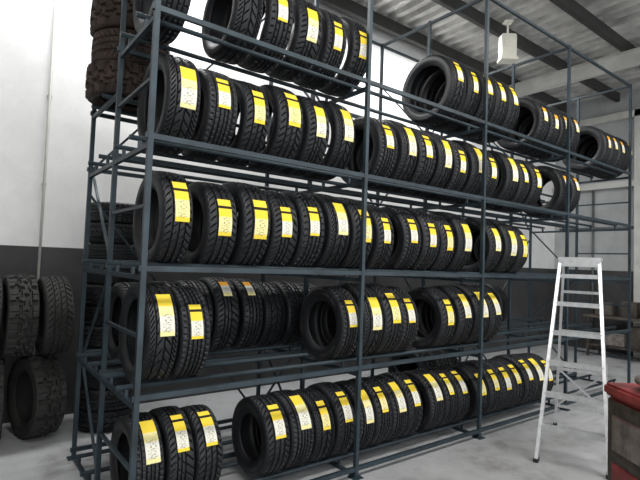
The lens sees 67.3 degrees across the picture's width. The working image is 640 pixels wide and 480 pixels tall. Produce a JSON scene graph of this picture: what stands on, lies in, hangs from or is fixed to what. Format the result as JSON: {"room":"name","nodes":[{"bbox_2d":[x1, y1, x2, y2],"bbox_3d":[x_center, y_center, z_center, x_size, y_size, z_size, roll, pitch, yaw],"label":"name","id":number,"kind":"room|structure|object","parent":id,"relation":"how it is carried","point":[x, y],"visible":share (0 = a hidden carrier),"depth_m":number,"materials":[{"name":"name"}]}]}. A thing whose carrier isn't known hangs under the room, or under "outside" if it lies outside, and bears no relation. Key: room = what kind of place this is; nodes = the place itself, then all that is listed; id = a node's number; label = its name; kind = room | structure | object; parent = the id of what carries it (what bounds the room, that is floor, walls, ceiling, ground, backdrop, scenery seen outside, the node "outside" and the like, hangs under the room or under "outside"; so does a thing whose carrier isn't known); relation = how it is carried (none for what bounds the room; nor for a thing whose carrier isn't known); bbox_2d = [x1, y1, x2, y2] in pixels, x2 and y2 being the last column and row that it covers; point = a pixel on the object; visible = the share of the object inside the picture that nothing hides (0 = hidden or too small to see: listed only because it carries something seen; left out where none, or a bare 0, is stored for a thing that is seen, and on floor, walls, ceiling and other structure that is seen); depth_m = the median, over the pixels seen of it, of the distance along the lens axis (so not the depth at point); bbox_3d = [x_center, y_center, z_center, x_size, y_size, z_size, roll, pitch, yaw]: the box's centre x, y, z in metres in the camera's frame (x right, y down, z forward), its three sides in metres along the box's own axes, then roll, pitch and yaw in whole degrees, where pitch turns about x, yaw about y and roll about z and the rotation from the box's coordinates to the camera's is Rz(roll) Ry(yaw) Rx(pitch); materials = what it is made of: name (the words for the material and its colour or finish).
{"room":"tire shop","nodes":[
{"label":"tire shop","id":0,"kind":"room"},
{"bbox_2d":[0,0,555,423],"bbox_3d":[-0.468,-0.877,7.536,16.700,6.100,0.200,4,-3,-37],"label":"wall","id":1,"kind":"structure","parent":0,"point":[26,26],"depth_m":5.59,"materials":[{"name":"white paint"}]},
{"bbox_2d":[32,0,56,354],"bbox_3d":[-3.067,-1.026,5.392,0.050,6.000,0.034,4,-3,-37],"label":"conduit","id":2,"kind":"object","parent":1,"relation":"attached to","point":[49,95],"visible":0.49,"depth_m":5.38,"materials":[{"name":"paint"}]},
{"bbox_2d":[508,47,639,96],"bbox_3d":[7.069,-3.339,6.905,0.160,0.274,10.050,4,-3,-37],"label":"rafter","id":3,"kind":"object","parent":1,"relation":"attached to","point":[630,58],"visible":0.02,"depth_m":9.43,"materials":[{"name":"paint"}]},
{"bbox_3d":[-2.128,-4.011,-0.133,0.160,0.274,10.050,4,-3,-37],"label":"rafter","id":4,"kind":"object","parent":1,"relation":"attached to","visible":0},
{"bbox_2d":[549,0,636,51],"bbox_3d":[1.289,-3.855,5.525,16.300,0.200,0.084,4,-3,-37],"label":"roof purlin","id":5,"kind":"structure","parent":4,"relation":"on","point":[573,8],"depth_m":7.97,"materials":[{"name":"metal"}]},
{"bbox_2d":[0,344,639,479],"bbox_3d":[2.506,2.186,3.357,16.700,0.200,10.350,4,-3,-37],"label":"floor","id":6,"kind":"structure","parent":0,"point":[507,452],"depth_m":4.77,"materials":[{"name":"concrete"}]},
{"bbox_2d":[6,354,66,439],"bbox_3d":[-2.856,1.558,4.836,0.800,0.800,0.284,0,-4,39],"label":"tyre","id":7,"kind":"object","parent":6,"relation":"on","point":[36,394],"visible":0.99,"depth_m":4.69,"materials":[{"name":"rubber"}]},
{"bbox_2d":[0,275,39,357],"bbox_3d":[-2.971,0.742,4.727,0.259,0.800,0.800,4,-4,-40],"label":"tyre","id":8,"kind":"object","parent":7,"relation":"on","point":[21,306],"visible":0.94,"depth_m":4.49,"materials":[{"name":"rubber"}]},
{"bbox_2d":[35,276,74,354],"bbox_3d":[-2.730,0.765,4.911,0.281,0.791,0.789,4,-4,-40],"label":"tyre","id":9,"kind":"object","parent":7,"relation":"on","point":[57,308],"visible":0.88,"depth_m":4.67,"materials":[{"name":"rubber"}]},
{"bbox_2d":[78,407,131,432],"bbox_3d":[-2.321,1.889,5.240,0.642,0.218,0.642,2,-3,6],"label":"tyre","id":10,"kind":"object","parent":6,"relation":"on","point":[110,417],"visible":0.3,"depth_m":4.96,"materials":[{"name":"rubber"}]},
{"bbox_2d":[79,385,140,410],"bbox_3d":[-2.304,1.673,5.257,0.651,0.218,0.651,2,-3,-8],"label":"tyre","id":11,"kind":"object","parent":10,"relation":"on","point":[112,402],"visible":0.36,"depth_m":4.97,"materials":[{"name":"rubber"}]},
{"bbox_2d":[80,367,131,388],"bbox_3d":[-2.286,1.457,5.275,0.632,0.218,0.632,3,-3,-20],"label":"tyre","id":12,"kind":"object","parent":11,"relation":"on","point":[92,382],"visible":0.16,"depth_m":5.00,"materials":[{"name":"rubber"}]},
{"bbox_2d":[83,345,121,368],"bbox_3d":[-2.297,1.238,5.271,0.642,0.218,0.642,2,-3,-2],"label":"tyre","id":13,"kind":"object","parent":12,"relation":"on","point":[89,359],"visible":0.12,"depth_m":4.98,"materials":[{"name":"rubber"}]},
{"bbox_2d":[83,323,102,346],"bbox_3d":[-2.280,1.022,5.289,0.651,0.218,0.651,1,-3,29],"label":"tyre","id":14,"kind":"object","parent":13,"relation":"on","point":[95,340],"visible":0.27,"depth_m":4.98,"materials":[{"name":"rubber"}]},
{"bbox_2d":[84,304,103,325],"bbox_3d":[-2.263,0.805,5.306,0.632,0.218,0.632,3,-3,-21],"label":"tyre","id":15,"kind":"object","parent":14,"relation":"on","point":[90,310],"visible":0.2,"depth_m":5.02,"materials":[{"name":"rubber"}]},
{"bbox_2d":[85,283,113,304],"bbox_3d":[-2.274,0.587,5.302,0.642,0.218,0.642,0,-3,36],"label":"tyre","id":16,"kind":"object","parent":15,"relation":"on","point":[93,291],"visible":0.29,"depth_m":5.00,"materials":[{"name":"rubber"}]},
{"bbox_2d":[87,265,146,284],"bbox_3d":[-2.256,0.370,5.320,0.651,0.218,0.651,2,-3,4],"label":"tyre","id":17,"kind":"object","parent":16,"relation":"on","point":[92,278],"visible":0.26,"depth_m":5.03,"materials":[{"name":"rubber"}]},
{"bbox_2d":[88,243,137,260],"bbox_3d":[-2.239,0.154,5.338,0.632,0.218,0.632,0,-4,38],"label":"tyre","id":18,"kind":"object","parent":17,"relation":"on","point":[96,250],"visible":0.38,"depth_m":5.06,"materials":[{"name":"rubber"}]},
{"bbox_2d":[89,222,133,243],"bbox_3d":[-2.250,-0.064,5.333,0.642,0.218,0.642,4,-3,-31],"label":"tyre","id":19,"kind":"object","parent":18,"relation":"on","point":[96,235],"visible":0.41,"depth_m":5.05,"materials":[{"name":"rubber"}]},
{"bbox_2d":[66,0,631,479],"bbox_3d":[1.438,-0.300,6.111,7.840,4.951,1.780,4,-3,-37],"label":"storage rack","id":20,"kind":"object","parent":6,"relation":"on","point":[151,138],"visible":0.63,"depth_m":4.37,"materials":[{"name":"metal"}]},
{"bbox_2d":[85,60,146,113],"bbox_3d":[-1.704,-1.329,4.246,0.660,0.283,0.660,4,-3,-37],"label":"tyre","id":21,"kind":"object","parent":20,"relation":"on","point":[101,75],"visible":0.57,"depth_m":3.97,"materials":[{"name":"rubber"}]},
{"bbox_2d":[91,28,169,66],"bbox_3d":[-1.673,-1.610,4.276,0.650,0.283,0.650,4,-3,-34],"label":"tyre","id":22,"kind":"object","parent":21,"relation":"on","point":[105,42],"visible":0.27,"depth_m":3.99,"materials":[{"name":"rubber"}]},
{"bbox_2d":[90,0,168,45],"bbox_3d":[-1.679,-1.893,4.277,0.660,0.283,0.660,1,-3,22],"label":"tyre","id":23,"kind":"object","parent":22,"relation":"on","point":[105,14],"visible":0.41,"depth_m":3.98,"materials":[{"name":"rubber"}]},
{"bbox_2d":[108,282,135,359],"bbox_3d":[-1.679,0.711,4.224,0.251,0.680,0.680,4,-3,-37],"label":"tyre","id":24,"kind":"object","parent":20,"relation":"on","point":[118,291],"visible":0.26,"depth_m":4.26,"materials":[{"name":"rubber"}]},
{"bbox_2d":[110,412,163,479],"bbox_3d":[-1.312,1.569,3.424,0.222,0.644,0.644,4,-3,-36],"label":"tyre","id":25,"kind":"object","parent":20,"relation":"on","point":[150,452],"visible":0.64,"depth_m":3.29,"materials":[{"name":"rubber"}]},
{"bbox_2d":[119,282,177,383],"bbox_3d":[-1.254,0.665,3.485,0.222,0.724,0.726,4,-3,-37],"label":"tyre","id":26,"kind":"object","parent":20,"relation":"on","point":[160,334],"visible":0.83,"depth_m":3.27,"materials":[{"name":"rubber"}]},
{"bbox_2d":[133,0,190,43],"bbox_3d":[-1.181,-1.847,3.593,0.248,0.700,0.700,4,-3,-37],"label":"tyre","id":27,"kind":"object","parent":20,"relation":"on","point":[167,35],"visible":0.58,"depth_m":3.52,"materials":[{"name":"rubber"}]},
{"bbox_2d":[133,171,192,262],"bbox_3d":[-1.175,-0.147,3.562,0.226,0.720,0.722,4,-3,-37],"label":"tyre","id":28,"kind":"object","parent":20,"relation":"on","point":[171,204],"visible":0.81,"depth_m":3.34,"materials":[{"name":"rubber"}]},
{"bbox_2d":[137,53,200,154],"bbox_3d":[-1.144,-1.008,3.603,0.251,0.724,0.726,4,-3,-37],"label":"tyre","id":29,"kind":"object","parent":20,"relation":"on","point":[178,91],"visible":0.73,"depth_m":3.37,"materials":[{"name":"rubber"}]},
{"bbox_2d":[149,406,194,479],"bbox_3d":[-1.139,1.575,3.556,0.211,0.655,0.655,4,-3,-36],"label":"tyre","id":30,"kind":"object","parent":20,"relation":"on","point":[173,424],"visible":0.73,"depth_m":3.35,"materials":[{"name":"rubber"}]},
{"bbox_2d":[164,286,210,379],"bbox_3d":[-1.065,0.695,3.629,0.236,0.695,0.698,4,-3,-38],"label":"tyre","id":31,"kind":"object","parent":20,"relation":"on","point":[194,331],"visible":0.59,"depth_m":3.39,"materials":[{"name":"rubber"}]},
{"bbox_2d":[181,404,222,479],"bbox_3d":[-0.968,1.599,3.687,0.216,0.635,0.635,4,-3,-37],"label":"tyre","id":32,"kind":"object","parent":20,"relation":"on","point":[207,440],"visible":0.57,"depth_m":3.48,"materials":[{"name":"rubber"}]},
{"bbox_2d":[181,182,236,264],"bbox_3d":[-0.905,-0.108,3.768,0.251,0.686,0.688,4,-3,-37],"label":"tyre","id":33,"kind":"object","parent":20,"relation":"on","point":[214,227],"visible":0.7,"depth_m":3.55,"materials":[{"name":"rubber"}]},
{"bbox_2d":[181,68,237,161],"bbox_3d":[-0.906,-0.975,3.785,0.251,0.696,0.698,4,-3,-37],"label":"tyre","id":34,"kind":"object","parent":20,"relation":"on","point":[217,117],"visible":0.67,"depth_m":3.54,"materials":[{"name":"rubber"}]},
{"bbox_2d":[197,277,238,350],"bbox_3d":[-1.056,0.728,4.705,0.255,0.730,0.730,4,-3,-37],"label":"tyre","id":35,"kind":"object","parent":20,"relation":"on","point":[223,295],"visible":0.53,"depth_m":4.46,"materials":[{"name":"rubber"}]},
{"bbox_2d":[202,0,262,64],"bbox_3d":[-0.730,-1.809,3.938,0.244,0.690,0.690,4,-3,-37],"label":"tyre","id":36,"kind":"object","parent":20,"relation":"on","point":[244,17],"visible":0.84,"depth_m":3.82,"materials":[{"name":"rubber"}]},
{"bbox_2d":[217,80,268,166],"bbox_3d":[-0.677,-0.952,3.960,0.226,0.686,0.688,4,-3,-37],"label":"tyre","id":37,"kind":"object","parent":20,"relation":"on","point":[253,107],"visible":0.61,"depth_m":3.72,"materials":[{"name":"rubber"}]},
{"bbox_2d":[227,278,262,349],"bbox_3d":[-0.841,0.749,4.866,0.226,0.720,0.720,4,-3,-37],"label":"tyre","id":38,"kind":"object","parent":20,"relation":"on","point":[248,295],"visible":0.48,"depth_m":4.62,"materials":[{"name":"rubber"}]},
{"bbox_2d":[222,182,269,265],"bbox_3d":[-0.682,-0.111,3.939,0.251,0.720,0.722,4,-3,-37],"label":"tyre","id":39,"kind":"object","parent":20,"relation":"on","point":[252,207],"visible":0.55,"depth_m":3.68,"materials":[{"name":"rubber"}]},
{"bbox_2d":[232,394,289,477],"bbox_3d":[-0.508,1.632,4.039,0.243,0.634,0.635,4,-3,-36],"label":"tyre","id":40,"kind":"object","parent":20,"relation":"on","point":[255,458],"visible":0.99,"depth_m":3.90,"materials":[{"name":"rubber"}]},
{"bbox_2d":[238,282,284,347],"bbox_3d":[-0.637,0.781,5.022,0.239,0.690,0.690,4,-3,-37],"label":"tyre","id":41,"kind":"object","parent":20,"relation":"on","point":[272,301],"visible":0.4,"depth_m":4.78,"materials":[{"name":"rubber"}]},
{"bbox_2d":[237,0,292,73],"bbox_3d":[-0.507,-1.804,4.107,0.239,0.710,0.712,4,-3,-37],"label":"tyre","id":42,"kind":"object","parent":20,"relation":"on","point":[278,22],"visible":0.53,"depth_m":3.87,"materials":[{"name":"rubber"}]},
{"bbox_2d":[235,190,297,265],"bbox_3d":[-0.470,-0.078,4.101,0.251,0.690,0.692,4,-3,-37],"label":"tyre","id":43,"kind":"object","parent":20,"relation":"on","point":[281,245],"visible":0.41,"depth_m":3.86,"materials":[{"name":"rubber"}]},
{"bbox_2d":[248,84,302,171],"bbox_3d":[-0.438,-0.954,4.143,0.251,0.720,0.722,4,-3,-37],"label":"tyre","id":44,"kind":"object","parent":20,"relation":"on","point":[285,106],"visible":0.56,"depth_m":3.89,"materials":[{"name":"rubber"}]},
{"bbox_2d":[258,390,313,470],"bbox_3d":[-0.319,1.641,4.184,0.233,0.644,0.644,4,-3,-37],"label":"tyre","id":45,"kind":"object","parent":20,"relation":"on","point":[297,412],"visible":0.52,"depth_m":3.97,"materials":[{"name":"rubber"}]},
{"bbox_2d":[269,281,302,345],"bbox_3d":[-0.423,0.791,5.186,0.256,0.700,0.700,4,-3,-37],"label":"tyre","id":46,"kind":"object","parent":20,"relation":"on","point":[291,293],"visible":0.48,"depth_m":4.93,"materials":[{"name":"rubber"}]},
{"bbox_2d":[260,0,321,81],"bbox_3d":[-0.277,-1.784,4.283,0.251,0.722,0.725,4,-5,-37],"label":"tyre","id":47,"kind":"object","parent":20,"relation":"on","point":[306,39],"visible":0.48,"depth_m":4.04,"materials":[{"name":"rubber"}]},
{"bbox_2d":[267,95,328,176],"bbox_3d":[-0.209,-0.928,4.319,0.239,0.704,0.706,4,-3,-37],"label":"tyre","id":48,"kind":"object","parent":20,"relation":"on","point":[312,148],"visible":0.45,"depth_m":4.07,"materials":[{"name":"rubber"}]},
{"bbox_2d":[280,191,324,266],"bbox_3d":[-0.256,-0.074,4.265,0.251,0.710,0.712,4,-3,-37],"label":"tyre","id":49,"kind":"object","parent":20,"relation":"on","point":[311,226],"visible":0.38,"depth_m":4.01,"materials":[{"name":"rubber"}]},
{"bbox_2d":[293,388,334,463],"bbox_3d":[-0.131,1.664,4.327,0.214,0.630,0.630,4,-3,-37],"label":"tyre","id":50,"kind":"object","parent":20,"relation":"on","point":[320,410],"visible":0.53,"depth_m":4.12,"materials":[{"name":"rubber"}]},
{"bbox_2d":[287,8,346,89],"bbox_3d":[-0.048,-1.762,4.459,0.226,0.696,0.698,4,-3,-37],"label":"tyre","id":51,"kind":"object","parent":20,"relation":"on","point":[333,37],"visible":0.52,"depth_m":4.22,"materials":[{"name":"rubber"}]},
{"bbox_2d":[296,100,354,180],"bbox_3d":[0.022,-0.923,4.495,0.226,0.724,0.726,4,-3,-37],"label":"tyre","id":52,"kind":"object","parent":20,"relation":"on","point":[339,152],"visible":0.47,"depth_m":4.24,"materials":[{"name":"rubber"}]},
{"bbox_2d":[300,286,357,360],"bbox_3d":[0.084,0.779,4.508,0.229,0.694,0.698,4,-3,-38],"label":"tyre","id":53,"kind":"object","parent":20,"relation":"on","point":[344,306],"visible":0.94,"depth_m":4.38,"materials":[{"name":"rubber"}]},
{"bbox_2d":[308,193,349,267],"bbox_3d":[-0.034,-0.066,4.435,0.239,0.724,0.726,4,-3,-37],"label":"tyre","id":54,"kind":"object","parent":20,"relation":"on","point":[336,220],"visible":0.44,"depth_m":4.17,"materials":[{"name":"rubber"}]},
{"bbox_2d":[307,382,354,457],"bbox_3d":[0.051,1.661,4.466,0.212,0.656,0.656,4,-3,-37],"label":"tyre","id":55,"kind":"object","parent":20,"relation":"on","point":[339,402],"visible":0.52,"depth_m":4.24,"materials":[{"name":"rubber"}]},
{"bbox_2d":[315,17,366,96],"bbox_3d":[0.182,-1.754,4.635,0.226,0.710,0.712,4,-3,-37],"label":"tyre","id":56,"kind":"object","parent":20,"relation":"on","point":[356,33],"visible":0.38,"depth_m":4.38,"materials":[{"name":"rubber"}]},
{"bbox_2d":[322,283,383,357],"bbox_3d":[0.289,0.778,4.665,0.251,0.724,0.726,4,-3,-37],"label":"tyre","id":57,"kind":"object","parent":20,"relation":"on","point":[373,322],"visible":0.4,"depth_m":4.45,"materials":[{"name":"rubber"}]},
{"bbox_2d":[335,197,372,268],"bbox_3d":[0.187,-0.048,4.604,0.251,0.720,0.722,4,-3,-37],"label":"tyre","id":58,"kind":"object","parent":20,"relation":"on","point":[351,259],"visible":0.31,"depth_m":4.34,"materials":[{"name":"rubber"}]},
{"bbox_2d":[333,380,374,451],"bbox_3d":[0.248,1.683,4.616,0.202,0.644,0.646,4,-3,-37],"label":"tyre","id":59,"kind":"object","parent":20,"relation":"on","point":[367,416],"visible":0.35,"depth_m":4.40,"materials":[{"name":"rubber"}]},
{"bbox_2d":[341,116,397,187],"bbox_3d":[0.456,-0.875,4.827,0.251,0.696,0.698,4,-3,-37],"label":"tyre","id":60,"kind":"object","parent":20,"relation":"on","point":[385,146],"visible":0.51,"depth_m":4.60,"materials":[{"name":"rubber"}]},
{"bbox_2d":[349,377,391,447],"bbox_3d":[0.420,1.692,4.749,0.212,0.650,0.650,4,-3,-37],"label":"tyre","id":61,"kind":"object","parent":20,"relation":"on","point":[380,401],"visible":0.42,"depth_m":4.53,"materials":[{"name":"rubber"}]},
{"bbox_2d":[358,204,393,268],"bbox_3d":[0.425,-0.013,4.785,0.226,0.690,0.692,4,-3,-37],"label":"tyre","id":62,"kind":"object","parent":20,"relation":"on","point":[383,232],"visible":0.35,"depth_m":4.53,"materials":[{"name":"rubber"}]},
{"bbox_2d":[364,283,401,355],"bbox_3d":[0.494,0.795,4.822,0.234,0.718,0.722,4,-3,-37],"label":"tyre","id":63,"kind":"object","parent":20,"relation":"on","point":[392,317],"visible":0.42,"depth_m":4.57,"materials":[{"name":"rubber"}]},
{"bbox_2d":[358,119,417,190],"bbox_3d":[0.678,-0.875,4.997,0.226,0.724,0.726,4,-3,-37],"label":"tyre","id":64,"kind":"object","parent":20,"relation":"on","point":[406,158],"visible":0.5,"depth_m":4.74,"materials":[{"name":"rubber"}]},
{"bbox_2d":[369,375,407,442],"bbox_3d":[0.592,1.708,4.880,0.212,0.644,0.644,4,-3,-37],"label":"tyre","id":65,"kind":"object","parent":20,"relation":"on","point":[397,400],"visible":0.39,"depth_m":4.66,"materials":[{"name":"rubber"}]},
{"bbox_2d":[380,207,420,269],"bbox_3d":[0.720,0.005,5.012,0.251,0.696,0.698,4,-3,-37],"label":"tyre","id":66,"kind":"object","parent":20,"relation":"on","point":[407,250],"visible":0.44,"depth_m":4.77,"materials":[{"name":"rubber"}]},
{"bbox_2d":[379,372,422,438],"bbox_3d":[0.764,1.713,5.013,0.212,0.656,0.656,4,-3,-37],"label":"tyre","id":67,"kind":"object","parent":20,"relation":"on","point":[411,393],"visible":0.42,"depth_m":4.79,"materials":[{"name":"rubber"}]},
{"bbox_2d":[385,286,418,352],"bbox_3d":[0.691,0.824,4.972,0.246,0.694,0.698,4,-3,-38],"label":"tyre","id":68,"kind":"object","parent":20,"relation":"on","point":[410,320],"visible":0.44,"depth_m":4.73,"materials":[{"name":"rubber"}]},
{"bbox_2d":[389,127,435,193],"bbox_3d":[0.899,-0.851,5.166,0.251,0.710,0.712,4,-3,-37],"label":"tyre","id":69,"kind":"object","parent":20,"relation":"on","point":[423,170],"visible":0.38,"depth_m":4.91,"materials":[{"name":"rubber"}]},
{"bbox_2d":[389,208,439,270],"bbox_3d":[0.942,0.013,5.182,0.251,0.710,0.712,4,-3,-37],"label":"tyre","id":70,"kind":"object","parent":20,"relation":"on","point":[430,239],"visible":0.35,"depth_m":4.93,"materials":[{"name":"rubber"}]},
{"bbox_2d":[401,369,443,432],"bbox_3d":[1.035,1.740,5.220,0.223,0.644,0.644,4,-3,-37],"label":"tyre","id":71,"kind":"object","parent":20,"relation":"on","point":[430,389],"visible":0.61,"depth_m":5.00,"materials":[{"name":"rubber"}]},
{"bbox_2d":[407,130,452,196],"bbox_3d":[1.121,-0.843,5.336,0.226,0.724,0.726,4,-3,-37],"label":"tyre","id":72,"kind":"object","parent":20,"relation":"on","point":[440,175],"visible":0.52,"depth_m":5.07,"materials":[{"name":"rubber"}]},
{"bbox_2d":[407,287,455,348],"bbox_3d":[1.166,0.864,5.336,0.239,0.686,0.688,4,-3,-37],"label":"tyre","id":73,"kind":"object","parent":20,"relation":"on","point":[441,305],"visible":0.69,"depth_m":5.12,"materials":[{"name":"rubber"}]},
{"bbox_2d":[402,55,465,125],"bbox_3d":[1.292,-1.706,5.513,0.251,0.770,0.772,4,-3,-37],"label":"tyre","id":74,"kind":"object","parent":20,"relation":"on","point":[453,96],"visible":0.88,"depth_m":5.39,"materials":[{"name":"rubber"}]},
{"bbox_2d":[416,367,457,428],"bbox_3d":[1.216,1.750,5.358,0.209,0.650,0.650,4,-3,-36],"label":"tyre","id":75,"kind":"object","parent":20,"relation":"on","point":[446,385],"visible":0.39,"depth_m":5.14,"materials":[{"name":"rubber"}]},
{"bbox_2d":[425,213,454,270],"bbox_3d":[1.163,0.043,5.351,0.226,0.686,0.688,4,-3,-37],"label":"tyre","id":76,"kind":"object","parent":20,"relation":"on","point":[447,241],"visible":0.38,"depth_m":5.10,"materials":[{"name":"rubber"}]},
{"bbox_2d":[417,285,472,346],"bbox_3d":[1.396,0.871,5.513,0.251,0.704,0.706,4,-3,-37],"label":"tyre","id":77,"kind":"object","parent":20,"relation":"on","point":[462,307],"visible":0.54,"depth_m":5.30,"materials":[{"name":"rubber"}]},
{"bbox_2d":[420,366,469,424],"bbox_3d":[1.396,1.772,5.495,0.206,0.636,0.636,4,-3,-37],"label":"tyre","id":78,"kind":"object","parent":20,"relation":"on","point":[463,398],"visible":0.38,"depth_m":5.28,"materials":[{"name":"rubber"}]},
{"bbox_2d":[424,139,467,199],"bbox_3d":[1.350,-0.810,5.511,0.239,0.696,0.698,4,-3,-37],"label":"tyre","id":79,"kind":"object","parent":20,"relation":"on","point":[459,171],"visible":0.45,"depth_m":5.25,"materials":[{"name":"rubber"}]},
{"bbox_2d":[421,63,480,130],"bbox_3d":[1.514,-1.690,5.683,0.226,0.770,0.772,4,-3,-37],"label":"tyre","id":80,"kind":"object","parent":20,"relation":"on","point":[429,92],"visible":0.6,"depth_m":5.50,"materials":[{"name":"rubber"}]},
{"bbox_2d":[430,211,472,270],"bbox_3d":[1.385,0.037,5.521,0.251,0.724,0.726,4,-3,-37],"label":"tyre","id":81,"kind":"object","parent":20,"relation":"on","point":[462,234],"visible":0.37,"depth_m":5.26,"materials":[{"name":"rubber"}]},
{"bbox_2d":[431,283,488,344],"bbox_3d":[1.627,0.876,5.689,0.251,0.724,0.726,4,-3,-37],"label":"tyre","id":82,"kind":"object","parent":20,"relation":"on","point":[472,294],"visible":0.38,"depth_m":5.44,"materials":[{"name":"rubber"}]},
{"bbox_2d":[442,140,481,202],"bbox_3d":[1.589,-0.808,5.694,0.251,0.724,0.726,4,-3,-37],"label":"tyre","id":83,"kind":"object","parent":20,"relation":"on","point":[472,184],"visible":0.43,"depth_m":5.42,"materials":[{"name":"rubber"}]},
{"bbox_2d":[435,69,494,134],"bbox_3d":[1.736,-1.673,5.853,0.251,0.770,0.772,4,-3,-37],"label":"tyre","id":84,"kind":"object","parent":20,"relation":"on","point":[478,113],"visible":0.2,"depth_m":5.60,"materials":[{"name":"rubber"}]},
{"bbox_2d":[447,364,488,419],"bbox_3d":[1.675,1.796,5.708,0.232,0.630,0.631,4,-3,-37],"label":"tyre","id":85,"kind":"object","parent":20,"relation":"on","point":[468,373],"visible":0.4,"depth_m":5.50,"materials":[{"name":"rubber"}]},
{"bbox_2d":[457,360,501,414],"bbox_3d":[1.872,1.798,5.860,0.244,0.650,0.650,4,-3,-37],"label":"tyre","id":86,"kind":"object","parent":20,"relation":"on","point":[492,380],"visible":0.4,"depth_m":5.63,"materials":[{"name":"rubber"}]},
{"bbox_2d":[458,218,501,271],"bbox_3d":[1.861,0.084,5.885,0.251,0.704,0.706,4,-3,-37],"label":"tyre","id":87,"kind":"object","parent":20,"relation":"on","point":[493,241],"visible":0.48,"depth_m":5.65,"materials":[{"name":"rubber"}]},
{"bbox_2d":[460,76,507,138],"bbox_3d":[1.950,-1.658,6.017,0.239,0.770,0.772,4,-3,-37],"label":"tyre","id":88,"kind":"object","parent":20,"relation":"on","point":[498,113],"visible":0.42,"depth_m":5.74,"materials":[{"name":"rubber"}]},
{"bbox_2d":[470,285,501,342],"bbox_3d":[1.855,0.904,5.865,0.239,0.704,0.705,4,-3,-37],"label":"tyre","id":89,"kind":"object","parent":20,"relation":"on","point":[494,307],"visible":0.26,"depth_m":5.60,"materials":[{"name":"rubber"}]},
{"bbox_2d":[467,218,516,272],"bbox_3d":[2.108,0.090,6.074,0.251,0.724,0.726,4,-3,-37],"label":"tyre","id":90,"kind":"object","parent":20,"relation":"on","point":[509,241],"visible":0.45,"depth_m":5.83,"materials":[{"name":"rubber"}]},
{"bbox_2d":[473,82,519,142],"bbox_3d":[2.164,-1.642,6.181,0.239,0.770,0.772,4,-3,-37],"label":"tyre","id":91,"kind":"object","parent":20,"relation":"on","point":[509,121],"visible":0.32,"depth_m":5.90,"materials":[{"name":"rubber"}]},
{"bbox_2d":[477,150,518,207],"bbox_3d":[2.139,-0.768,6.115,0.251,0.724,0.726,4,-3,-37],"label":"tyre","id":92,"kind":"object","parent":20,"relation":"on","point":[508,184],"visible":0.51,"depth_m":5.85,"materials":[{"name":"rubber"}]},
{"bbox_2d":[492,159,542,212],"bbox_3d":[2.614,-0.725,6.479,0.251,0.710,0.712,4,-3,-37],"label":"tyre","id":93,"kind":"object","parent":20,"relation":"on","point":[536,180],"visible":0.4,"depth_m":6.22,"materials":[{"name":"rubber"}]},
{"bbox_2d":[496,98,549,152],"bbox_3d":[2.753,-1.572,6.603,0.251,0.720,0.722,4,-3,-37],"label":"tyre","id":94,"kind":"object","parent":20,"relation":"on","point":[541,121],"visible":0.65,"depth_m":6.38,"materials":[{"name":"rubber"}]},
{"bbox_2d":[509,103,559,155],"bbox_3d":[2.982,-1.555,6.777,0.239,0.720,0.722,4,-3,-37],"label":"tyre","id":95,"kind":"object","parent":20,"relation":"on","point":[552,134],"visible":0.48,"depth_m":6.58,"materials":[{"name":"rubber"}]},
{"bbox_2d":[523,166,565,216],"bbox_3d":[3.187,-0.695,6.921,0.251,0.730,0.732,4,-3,-37],"label":"tyre","id":96,"kind":"object","parent":20,"relation":"on","point":[557,202],"visible":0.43,"depth_m":6.67,"materials":[{"name":"rubber"}]},
{"bbox_2d":[562,126,611,171],"bbox_3d":[4.292,-1.465,7.784,0.226,0.730,0.732,4,-3,-37],"label":"tyre","id":97,"kind":"object","parent":20,"relation":"on","point":[603,152],"visible":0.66,"depth_m":7.57,"materials":[{"name":"rubber"}]},
{"bbox_2d":[533,257,608,478],"bbox_3d":[2.722,1.177,5.075,0.645,1.992,1.400,0,-3,32],"label":"step ladder","id":98,"kind":"object","parent":6,"relation":"on","point":[563,262],"visible":0.93,"depth_m":4.91,"materials":[{"name":"metal"}]},
{"bbox_2d":[583,301,639,355],"bbox_3d":[7.125,1.904,9.709,0.700,1.306,3.200,4,-3,-37],"label":"workbench","id":99,"kind":"object","parent":6,"relation":"on","point":[615,341],"visible":0.7,"depth_m":10.30,"materials":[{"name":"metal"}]},
{"bbox_2d":[604,375,639,479],"bbox_3d":[2.525,1.520,3.354,0.620,1.130,0.910,2,-3,0],"label":"tool cabinet","id":100,"kind":"object","parent":6,"relation":"on","point":[624,401],"visible":1,"depth_m":3.56,"materials":[{"name":"red metal"}]},
{"bbox_2d":[352,0,639,103],"bbox_3d":[2.739,-4.037,3.663,16.720,0.070,10.350,4,-3,-37],"label":"ceiling","id":101,"kind":"structure","parent":0,"point":[454,31],"depth_m":8.59,"materials":[{"name":"metal"}]},
{"bbox_2d":[553,88,639,355],"bbox_3d":[9.221,-0.482,8.434,0.200,6.100,10.150,4,-3,-37],"label":"wall","id":102,"kind":"structure","parent":0,"point":[604,241],"depth_m":11.45,"materials":[{"name":"grey paint"}]},
{"bbox_2d":[553,107,639,357],"bbox_3d":[9.037,-0.243,8.339,0.160,5.600,10.030,4,-3,-37],"label":"trim","id":103,"kind":"structure","parent":102,"relation":"attached to","point":[620,116],"depth_m":10.85,"materials":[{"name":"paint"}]},
{"bbox_3d":[2.153,-3.698,3.143,0.160,0.274,10.050,4,-3,-37],"label":"rafter","id":104,"kind":"object","parent":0,"visible":0},
{"bbox_2d":[319,0,566,112],"bbox_3d":[-0.111,-3.818,7.350,16.300,0.200,0.084,4,-3,-37],"label":"roof purlin","id":105,"kind":"structure","parent":104,"relation":"on","point":[349,7],"depth_m":8.85,"materials":[{"name":"metal"}]},
{"bbox_2d":[431,0,619,101],"bbox_3d":[0.589,-3.837,6.437,16.300,0.200,0.084,4,-3,-37],"label":"roof purlin","id":106,"kind":"structure","parent":104,"relation":"on","point":[471,14],"depth_m":8.77,"materials":[{"name":"metal"}]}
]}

